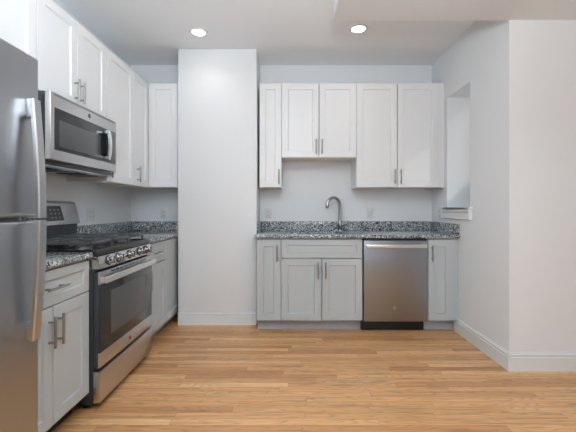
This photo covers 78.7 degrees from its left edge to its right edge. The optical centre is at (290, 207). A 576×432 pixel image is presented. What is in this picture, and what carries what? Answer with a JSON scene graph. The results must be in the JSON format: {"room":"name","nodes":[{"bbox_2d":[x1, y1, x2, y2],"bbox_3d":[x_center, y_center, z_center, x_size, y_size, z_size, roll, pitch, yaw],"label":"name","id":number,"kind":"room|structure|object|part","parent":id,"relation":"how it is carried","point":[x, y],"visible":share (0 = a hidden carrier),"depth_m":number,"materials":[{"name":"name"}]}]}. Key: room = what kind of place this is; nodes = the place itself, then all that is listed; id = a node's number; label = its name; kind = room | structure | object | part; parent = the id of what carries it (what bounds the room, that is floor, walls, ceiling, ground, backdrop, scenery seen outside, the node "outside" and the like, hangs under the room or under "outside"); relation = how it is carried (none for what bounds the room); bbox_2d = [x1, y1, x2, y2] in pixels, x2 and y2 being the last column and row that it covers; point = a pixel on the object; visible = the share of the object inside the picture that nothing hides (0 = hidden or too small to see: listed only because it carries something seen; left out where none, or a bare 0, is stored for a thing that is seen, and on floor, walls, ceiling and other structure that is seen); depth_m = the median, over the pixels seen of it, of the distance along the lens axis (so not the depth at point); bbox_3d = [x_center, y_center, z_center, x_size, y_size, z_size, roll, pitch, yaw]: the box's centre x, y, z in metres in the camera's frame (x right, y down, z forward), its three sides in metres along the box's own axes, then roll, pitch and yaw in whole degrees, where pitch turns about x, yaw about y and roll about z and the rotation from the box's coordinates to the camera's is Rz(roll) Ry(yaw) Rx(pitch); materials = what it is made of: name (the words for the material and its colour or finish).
{"room":"kitchen","nodes":[
{"label":"kitchen","id":0,"kind":"room"},
{"bbox_2d":[46,0,130,225],"bbox_3d":[-1.839,-0.207,-0.487,0.120,2.754,9.026,0,0,0],"label":"wall","id":1,"kind":"structure","parent":0,"point":[112,204],"depth_m":3.17,"materials":[{"name":"white paint"}]},
{"bbox_2d":[0,0,35,57],"bbox_3d":[-1.597,-0.738,1.701,0.362,1.067,0.616,0,0,0],"label":"upper cabinet","id":2,"kind":"object","parent":1,"relation":"attached to","point":[17,17],"visible":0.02,"depth_m":1.89,"materials":[{"name":"white paint"}]},
{"bbox_2d":[36,0,105,116],"bbox_3d":[-1.597,-0.975,2.394,0.362,0.593,0.758,0,0,0],"label":"upper cabinet","id":3,"kind":"object","parent":1,"relation":"attached to","point":[71,61],"visible":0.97,"depth_m":2.31,"materials":[{"name":"white paint"}]},
{"bbox_3d":[-1.464,-0.975,2.204,0.019,0.587,0.374,0,0,0],"label":"door","id":4,"kind":"part","parent":3,"relation":"part of","materials":[{"name":"white paint"}]},
{"bbox_2d":[38,90,115,176],"bbox_3d":[-1.553,-0.455,2.394,0.446,0.438,0.758,0,0,0],"label":"microwave","id":5,"kind":"object","parent":3,"relation":"attached to","point":[79,141],"visible":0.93,"depth_m":2.27,"materials":[{"name":"grey metal"}]},
{"bbox_3d":[-1.588,-0.246,2.394,0.341,0.009,0.740,0,0,0],"label":"underside panel","id":6,"kind":"part","parent":5,"relation":"part of","materials":[{"name":"silver metal"}]},
{"bbox_3d":[-1.380,-0.463,2.405,0.005,0.249,0.713,0,0,0],"label":"door glass","id":7,"kind":"part","parent":5,"relation":"part of","materials":[{"name":"grey"}]},
{"bbox_3d":[-1.354,-0.463,2.600,0.048,0.216,0.032,0,0,0],"label":"handle","id":8,"kind":"part","parent":5,"relation":"part of","materials":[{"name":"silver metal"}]},
{"bbox_3d":[-1.435,-0.788,2.364,0.040,0.150,0.013,0,0,0],"label":"handle","id":9,"kind":"part","parent":3,"relation":"part of","materials":[{"name":"silver metal"}]},
{"bbox_3d":[-1.435,-0.788,2.424,0.040,0.150,0.013,0,0,0],"label":"handle","id":10,"kind":"part","parent":3,"relation":"part of","materials":[{"name":"silver metal"}]},
{"bbox_3d":[-1.464,-0.975,2.584,0.019,0.587,0.374,0,0,0],"label":"door","id":11,"kind":"part","parent":3,"relation":"part of","materials":[{"name":"white paint"}]},
{"bbox_2d":[87,208,94,220],"bbox_3d":[-1.773,0.060,3.120,0.010,0.115,0.116,0,0,0],"label":"wall outlet","id":12,"kind":"object","parent":1,"relation":"attached to","point":[90,211],"visible":1,"depth_m":3.11,"materials":[{"name":"white plastic"}]},
{"bbox_2d":[66,47,132,184],"bbox_3d":[-1.597,-0.738,3.013,0.362,1.067,0.472,0,0,0],"label":"upper cabinet","id":13,"kind":"object","parent":1,"relation":"attached to","point":[119,76],"visible":0.42,"depth_m":3.02,"materials":[{"name":"white paint"}]},
{"bbox_3d":[-1.464,-0.738,3.013,0.019,1.061,0.468,0,0,0],"label":"door","id":14,"kind":"part","parent":13,"relation":"part of","materials":[{"name":"white paint"}]},
{"bbox_2d":[178,49,259,324],"bbox_3d":[-0.732,-0.207,3.704,0.783,2.754,0.404,0,0,0],"label":"wall","id":15,"kind":"structure","parent":0,"point":[219,89],"depth_m":3.50,"materials":[{"name":"white paint"}]},
{"bbox_2d":[178,312,255,324],"bbox_3d":[-0.732,1.107,3.494,0.779,0.125,0.016,0,0,0],"label":"baseboard","id":16,"kind":"structure","parent":15,"relation":"attached to","point":[184,318],"depth_m":3.49,"materials":[{"name":"white paint"}]},
{"bbox_2d":[58,0,474,64],"bbox_3d":[1.211,-1.634,-0.547,6.219,0.100,9.146,0,0,0],"label":"ceiling","id":17,"kind":"structure","parent":0,"point":[142,32],"depth_m":3.14,"materials":[{"name":"white paint"}]},
{"bbox_2d":[189,28,207,36],"bbox_3d":[-0.830,-1.580,3.170,0.164,0.006,0.164,0,0,0],"label":"recessed light","id":18,"kind":"object","parent":17,"relation":"in","point":[199,32],"visible":1,"depth_m":3.17,"materials":[{"name":"white glass"}]},
{"bbox_2d":[349,24,367,33],"bbox_3d":[0.600,-1.580,3.110,0.164,0.006,0.164,0,0,0],"label":"recessed light","id":19,"kind":"object","parent":17,"relation":"in","point":[358,28],"visible":1,"depth_m":3.10,"materials":[{"name":"white glass"}]},
{"bbox_2d":[131,65,431,220],"bbox_3d":[0.096,-0.207,3.966,3.749,2.754,0.120,0,0,0],"label":"wall","id":20,"kind":"structure","parent":0,"point":[307,185],"depth_m":3.91,"materials":[{"name":"white paint"}]},
{"bbox_2d":[99,71,177,187],"bbox_3d":[-1.453,-0.738,3.578,0.650,1.067,0.655,0,0,0],"label":"upper cabinet","id":21,"kind":"object","parent":20,"relation":"attached to","point":[155,105],"visible":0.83,"depth_m":3.58,"materials":[{"name":"white paint"}]},
{"bbox_3d":[-1.464,-0.738,3.416,0.019,1.061,0.325,0,0,0],"label":"door","id":22,"kind":"part","parent":21,"relation":"part of","materials":[{"name":"white paint"}]},
{"bbox_3d":[-1.303,-0.738,3.591,0.292,1.061,0.019,0,0,0],"label":"door","id":23,"kind":"part","parent":21,"relation":"part of","materials":[{"name":"white paint"}]},
{"bbox_2d":[132,221,177,230],"bbox_3d":[-1.451,0.204,3.895,0.611,0.102,0.020,0,0,0],"label":"backsplash","id":24,"kind":"structure","parent":20,"relation":"attached to","point":[136,225],"depth_m":3.89,"materials":[{"name":"stone"}]},
{"bbox_2d":[161,208,166,218],"bbox_3d":[-1.410,0.065,3.901,0.070,0.115,0.010,0,0,0],"label":"wall outlet","id":25,"kind":"object","parent":20,"relation":"attached to","point":[163,210],"visible":1,"depth_m":3.90,"materials":[{"name":"white plastic"}]},
{"bbox_2d":[266,208,271,218],"bbox_3d":[-0.245,0.065,3.901,0.070,0.115,0.010,0,0,0],"label":"wall outlet","id":26,"kind":"object","parent":20,"relation":"attached to","point":[268,210],"visible":1,"depth_m":3.90,"materials":[{"name":"white plastic"}]},
{"bbox_2d":[260,83,281,188],"bbox_3d":[-0.206,-0.738,3.724,0.227,1.067,0.362,0,0,0],"label":"upper cabinet","id":27,"kind":"object","parent":20,"relation":"attached to","point":[270,93],"visible":0.99,"depth_m":3.58,"materials":[{"name":"white paint"}]},
{"bbox_2d":[282,83,355,161],"bbox_3d":[0.289,-0.890,3.724,0.760,0.762,0.362,0,0,0],"label":"upper cabinet","id":28,"kind":"object","parent":20,"relation":"attached to","point":[319,119],"visible":1,"depth_m":3.59,"materials":[{"name":"white paint"}]},
{"bbox_3d":[0.099,-0.890,3.591,0.375,0.756,0.019,0,0,0],"label":"door","id":29,"kind":"part","parent":28,"relation":"part of","materials":[{"name":"white paint"}]},
{"bbox_3d":[0.479,-0.890,3.591,0.375,0.756,0.019,0,0,0],"label":"door","id":30,"kind":"part","parent":28,"relation":"part of","materials":[{"name":"white paint"}]},
{"bbox_2d":[262,221,429,230],"bbox_3d":[0.615,0.204,3.895,1.866,0.102,0.020,0,0,0],"label":"backsplash","id":31,"kind":"structure","parent":20,"relation":"attached to","point":[266,225],"depth_m":3.89,"materials":[{"name":"stone"}]},
{"bbox_2d":[367,208,372,218],"bbox_3d":[0.885,0.065,3.901,0.070,0.115,0.010,0,0,0],"label":"wall outlet","id":32,"kind":"object","parent":20,"relation":"attached to","point":[369,210],"visible":1,"depth_m":3.90,"materials":[{"name":"white plastic"}]},
{"bbox_2d":[351,83,443,188],"bbox_3d":[1.119,-0.738,3.724,0.896,1.067,0.362,0,0,0],"label":"upper cabinet","id":33,"kind":"object","parent":20,"relation":"attached to","point":[400,126],"visible":0.98,"depth_m":3.59,"materials":[{"name":"white paint"}]},
{"bbox_3d":[0.879,-0.738,3.591,0.413,1.061,0.019,0,0,0],"label":"door","id":34,"kind":"part","parent":33,"relation":"part of","materials":[{"name":"white paint"}]},
{"bbox_3d":[1.298,-0.738,3.591,0.413,1.061,0.019,0,0,0],"label":"door","id":35,"kind":"part","parent":33,"relation":"part of","materials":[{"name":"white paint"}]},
{"bbox_2d":[52,314,575,431],"bbox_3d":[1.211,1.195,-0.547,6.219,0.050,9.146,0,0,0],"label":"floor","id":36,"kind":"structure","parent":0,"point":[192,378],"depth_m":2.29,"materials":[{"name":"brown wood"}]},
{"bbox_2d":[0,38,46,431],"bbox_3d":[-1.343,0.297,0.987,0.831,1.745,0.756,0,0,0],"label":"refrigerator","id":37,"kind":"object","parent":36,"relation":"on","point":[22,156],"visible":1,"depth_m":1.28,"materials":[{"name":"grey metal"}]},
{"bbox_3d":[-1.011,-0.270,0.987,0.065,0.611,0.756,0,0,0],"label":"door","id":38,"kind":"part","parent":37,"relation":"part of","materials":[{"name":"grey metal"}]},
{"bbox_3d":[-1.011,0.580,0.987,0.065,1.060,0.756,0,0,0],"label":"door","id":39,"kind":"part","parent":37,"relation":"part of","materials":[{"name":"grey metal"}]},
{"bbox_3d":[-0.954,-0.182,1.317,0.052,0.443,0.042,0,0,0],"label":"handle","id":40,"kind":"part","parent":37,"relation":"part of","materials":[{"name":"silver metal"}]},
{"bbox_3d":[-0.954,0.271,1.317,0.052,0.447,0.042,0,0,0],"label":"handle","id":41,"kind":"part","parent":37,"relation":"part of","materials":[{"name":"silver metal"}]},
{"bbox_2d":[38,259,88,431],"bbox_3d":[-1.444,0.729,1.698,0.667,0.883,0.610,0,0,0],"label":"base cabinet","id":42,"kind":"object","parent":36,"relation":"on","point":[63,343],"visible":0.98,"depth_m":1.78,"materials":[{"name":"grey paint"}]},
{"bbox_3d":[-1.159,0.766,1.545,0.019,0.577,0.300,0,0,0],"label":"door","id":43,"kind":"part","parent":42,"relation":"part of","materials":[{"name":"grey paint"}]},
{"bbox_3d":[-1.131,0.595,1.668,0.040,0.150,0.013,0,0,0],"label":"handle","id":44,"kind":"part","parent":42,"relation":"part of","materials":[{"name":"silver metal"}]},
{"bbox_3d":[-1.131,0.387,1.698,0.040,0.013,0.150,0,0,0],"label":"handle","id":45,"kind":"part","parent":42,"relation":"part of","materials":[{"name":"silver metal"}]},
{"bbox_3d":[-1.131,0.595,1.728,0.040,0.150,0.013,0,0,0],"label":"handle","id":46,"kind":"part","parent":42,"relation":"part of","materials":[{"name":"silver metal"}]},
{"bbox_3d":[-1.159,0.387,1.698,0.019,0.171,0.606,0,0,0],"label":"drawer","id":47,"kind":"part","parent":42,"relation":"part of","materials":[{"name":"grey paint"}]},
{"bbox_2d":[45,252,92,268],"bbox_3d":[-1.453,0.270,1.702,0.649,0.030,0.619,0,0,0],"label":"countertop","id":48,"kind":"structure","parent":42,"relation":"on","point":[53,259],"depth_m":1.83,"materials":[{"name":"stone"}]},
{"bbox_3d":[-1.159,0.766,1.851,0.019,0.577,0.300,0,0,0],"label":"door","id":49,"kind":"part","parent":42,"relation":"part of","materials":[{"name":"grey paint"}]},
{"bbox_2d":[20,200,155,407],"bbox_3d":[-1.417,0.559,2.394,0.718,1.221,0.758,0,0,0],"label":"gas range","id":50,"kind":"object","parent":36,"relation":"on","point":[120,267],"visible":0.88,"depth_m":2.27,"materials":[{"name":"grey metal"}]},
{"bbox_2d":[46,239,140,254],"bbox_3d":[-1.436,0.260,2.394,0.625,0.028,0.758,0,0,0],"label":"cooktop","id":51,"kind":"object","parent":50,"relation":"in","point":[123,245],"depth_m":2.24,"materials":[{"name":"black metal"}]},
{"bbox_3d":[-1.081,0.318,2.119,0.043,0.053,0.054,0,0,0],"label":"knob","id":52,"kind":"part","parent":50,"relation":"part of","materials":[{"name":"silver metal"}]},
{"bbox_2d":[76,254,155,404],"bbox_3d":[-1.408,0.705,2.394,0.701,0.860,0.752,0,0,0],"label":"oven","id":53,"kind":"object","parent":50,"relation":"in","point":[120,285],"depth_m":2.21,"materials":[{"name":"silver metal"}]},
{"bbox_3d":[-1.144,0.319,2.394,0.104,0.073,0.756,0,0,0],"label":"control panel","id":54,"kind":"part","parent":50,"relation":"part of","materials":[{"name":"silver metal"}]},
{"bbox_3d":[-1.131,0.265,2.394,0.034,0.033,0.758,0,0,0],"label":"rail","id":55,"kind":"part","parent":50,"relation":"part of","materials":[{"name":"metal"}]},
{"bbox_3d":[-1.081,0.318,2.239,0.043,0.053,0.054,0,0,0],"label":"knob","id":56,"kind":"part","parent":50,"relation":"part of","materials":[{"name":"silver metal"}]},
{"bbox_3d":[-1.117,1.038,2.394,0.039,0.179,0.752,0,0,0],"label":"drawer","id":57,"kind":"part","parent":50,"relation":"part of","materials":[{"name":"silver metal"}]},
{"bbox_3d":[-1.081,0.318,2.394,0.043,0.053,0.054,0,0,0],"label":"knob","id":58,"kind":"part","parent":50,"relation":"part of","materials":[{"name":"silver metal"}]},
{"bbox_3d":[-1.081,0.318,2.549,0.043,0.053,0.054,0,0,0],"label":"knob","id":59,"kind":"part","parent":50,"relation":"part of","materials":[{"name":"silver metal"}]},
{"bbox_3d":[-1.081,0.318,2.669,0.043,0.053,0.054,0,0,0],"label":"knob","id":60,"kind":"part","parent":50,"relation":"part of","materials":[{"name":"silver metal"}]},
{"bbox_2d":[147,240,165,337],"bbox_3d":[-1.444,0.729,3.010,0.667,0.883,0.453,0,0,0],"label":"base cabinet","id":61,"kind":"object","parent":36,"relation":"on","point":[158,316],"visible":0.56,"depth_m":3.08,"materials":[{"name":"grey paint"}]},
{"bbox_3d":[-1.159,0.387,3.010,0.019,0.171,0.449,0,0,0],"label":"drawer","id":62,"kind":"part","parent":61,"relation":"part of","materials":[{"name":"grey paint"}]},
{"bbox_2d":[155,236,177,333],"bbox_3d":[-1.464,0.729,3.571,0.628,0.883,0.667,0,0,0],"label":"base cabinet","id":63,"kind":"object","parent":36,"relation":"on","point":[171,243],"visible":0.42,"depth_m":3.41,"materials":[{"name":"grey paint"}]},
{"bbox_2d":[77,221,177,242],"bbox_3d":[-1.451,0.219,3.342,0.653,0.132,1.125,0,0,0],"label":"countertop","id":64,"kind":"structure","parent":63,"relation":"on","point":[154,231],"depth_m":3.58,"materials":[{"name":"stone"}]},
{"bbox_3d":[-1.159,0.678,3.570,0.019,0.754,0.657,0,0,0],"label":"panel","id":65,"kind":"part","parent":63,"relation":"part of","materials":[{"name":"grey paint"}]},
{"bbox_2d":[257,238,280,328],"bbox_3d":[-0.205,0.729,3.571,0.227,0.883,0.667,0,0,0],"label":"base cabinet","id":66,"kind":"object","parent":36,"relation":"on","point":[268,249],"visible":0.91,"depth_m":3.28,"materials":[{"name":"grey paint"}]},
{"bbox_3d":[-0.125,0.425,3.258,0.013,0.150,0.040,0,0,0],"label":"handle","id":67,"kind":"part","parent":66,"relation":"part of","materials":[{"name":"silver metal"}]},
{"bbox_2d":[281,238,361,328],"bbox_3d":[0.291,0.729,3.571,0.760,0.883,0.667,0,0,0],"label":"base cabinet","id":68,"kind":"object","parent":36,"relation":"on","point":[321,278],"visible":0.99,"depth_m":3.29,"materials":[{"name":"grey paint"}]},
{"bbox_3d":[0.100,0.766,3.286,0.375,0.577,0.019,0,0,0],"label":"door","id":69,"kind":"part","parent":68,"relation":"part of","materials":[{"name":"grey paint"}]},
{"bbox_3d":[0.291,0.387,3.286,0.756,0.171,0.019,0,0,0],"label":"false drawer","id":70,"kind":"part","parent":68,"relation":"part of","materials":[{"name":"grey paint"}]},
{"bbox_3d":[0.326,0.585,3.258,0.013,0.150,0.040,0,0,0],"label":"handle","id":71,"kind":"part","parent":68,"relation":"part of","materials":[{"name":"silver metal"}]},
{"bbox_3d":[0.481,0.766,3.286,0.375,0.577,0.019,0,0,0],"label":"door","id":72,"kind":"part","parent":68,"relation":"part of","materials":[{"name":"grey paint"}]},
{"bbox_2d":[254,221,459,237],"bbox_3d":[0.614,0.219,3.579,1.910,0.132,0.651,0,0,0],"label":"countertop","id":73,"kind":"structure","parent":68,"relation":"on","point":[265,229],"depth_m":3.78,"materials":[{"name":"stone"}]},
{"bbox_2d":[325,196,348,230],"bbox_3d":[0.501,0.066,3.816,0.269,0.378,0.066,0,0,-14],"label":"faucet","id":74,"kind":"object","parent":73,"relation":"on","point":[340,224],"visible":1,"depth_m":3.81,"materials":[{"name":"silver metal"}]},
{"bbox_3d":[0.465,0.009,3.803,0.185,0.265,0.032,0,0,-21],"label":"spout","id":75,"kind":"part","parent":74,"relation":"part of","materials":[{"name":"silver metal"}]},
{"bbox_2d":[360,238,427,329],"bbox_3d":[0.975,0.729,3.558,0.602,0.878,0.677,0,0,0],"label":"dishwasher","id":76,"kind":"object","parent":36,"relation":"on","point":[394,270],"visible":0.98,"depth_m":3.27,"materials":[{"name":"silver metal"}]},
{"bbox_3d":[0.970,1.119,3.376,0.592,0.098,0.060,0,0,0],"label":"kick plate","id":77,"kind":"part","parent":76,"relation":"part of","materials":[{"name":"black plastic"}]},
{"bbox_3d":[0.977,0.357,3.242,0.560,0.031,0.046,0,0,0],"label":"handle","id":78,"kind":"part","parent":76,"relation":"part of","materials":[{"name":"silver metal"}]},
{"bbox_2d":[424,238,457,328],"bbox_3d":[1.425,0.729,3.571,0.284,0.883,0.667,0,0,0],"label":"base cabinet","id":79,"kind":"object","parent":36,"relation":"on","point":[442,253],"visible":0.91,"depth_m":3.29,"materials":[{"name":"grey paint"}]},
{"bbox_3d":[1.317,0.425,3.258,0.013,0.150,0.040,0,0,0],"label":"handle","id":80,"kind":"part","parent":79,"relation":"part of","materials":[{"name":"silver metal"}]},
{"bbox_3d":[1.396,0.678,3.286,0.223,0.754,0.019,0,0,0],"label":"door","id":81,"kind":"part","parent":79,"relation":"part of","materials":[{"name":"grey paint"}]},
{"bbox_2d":[333,0,575,20],"bbox_3d":[2.254,-1.465,-1.235,3.892,0.238,7.530,0,0,0],"label":"ceiling","id":82,"kind":"structure","parent":0,"point":[343,10],"depth_m":2.40,"materials":[{"name":"white paint"}]},
{"bbox_2d":[432,20,547,351],"bbox_3d":[1.710,-0.207,3.273,0.280,2.754,1.506,0,0,0],"label":"wall","id":83,"kind":"structure","parent":0,"point":[494,76],"depth_m":2.61,"materials":[{"name":"white paint"}]},
{"bbox_2d":[438,208,440,218],"bbox_3d":[1.565,0.065,3.700,0.010,0.115,0.070,0,0,0],"label":"wall outlet","id":84,"kind":"object","parent":83,"relation":"attached to","point":[439,209],"visible":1,"depth_m":3.69,"materials":[{"name":"white plastic"}]},
{"bbox_2d":[441,207,472,219],"bbox_3d":[1.669,0.054,3.300,0.282,0.115,0.551,0,0,0],"label":"trim","id":85,"kind":"structure","parent":83,"relation":"attached to","point":[461,213],"depth_m":3.23,"materials":[{"name":"white paint"}]},
{"bbox_2d":[453,318,510,371],"bbox_3d":[1.562,1.104,2.929,0.016,0.132,0.850,0,0,0],"label":"baseboard","id":86,"kind":"structure","parent":83,"relation":"attached to","point":[487,346],"depth_m":2.83,"materials":[{"name":"white paint"}]},
{"bbox_2d":[548,20,575,351],"bbox_3d":[3.025,-0.207,2.580,2.350,2.754,0.120,0,0,0],"label":"wall","id":87,"kind":"structure","parent":0,"point":[561,33],"depth_m":2.52,"materials":[{"name":"white paint"}]},
{"bbox_2d":[507,352,575,371],"bbox_3d":[2.877,1.104,2.512,2.646,0.132,0.016,0,0,0],"label":"baseboard","id":88,"kind":"structure","parent":87,"relation":"attached to","point":[519,361],"depth_m":2.50,"materials":[{"name":"white paint"}]}
]}

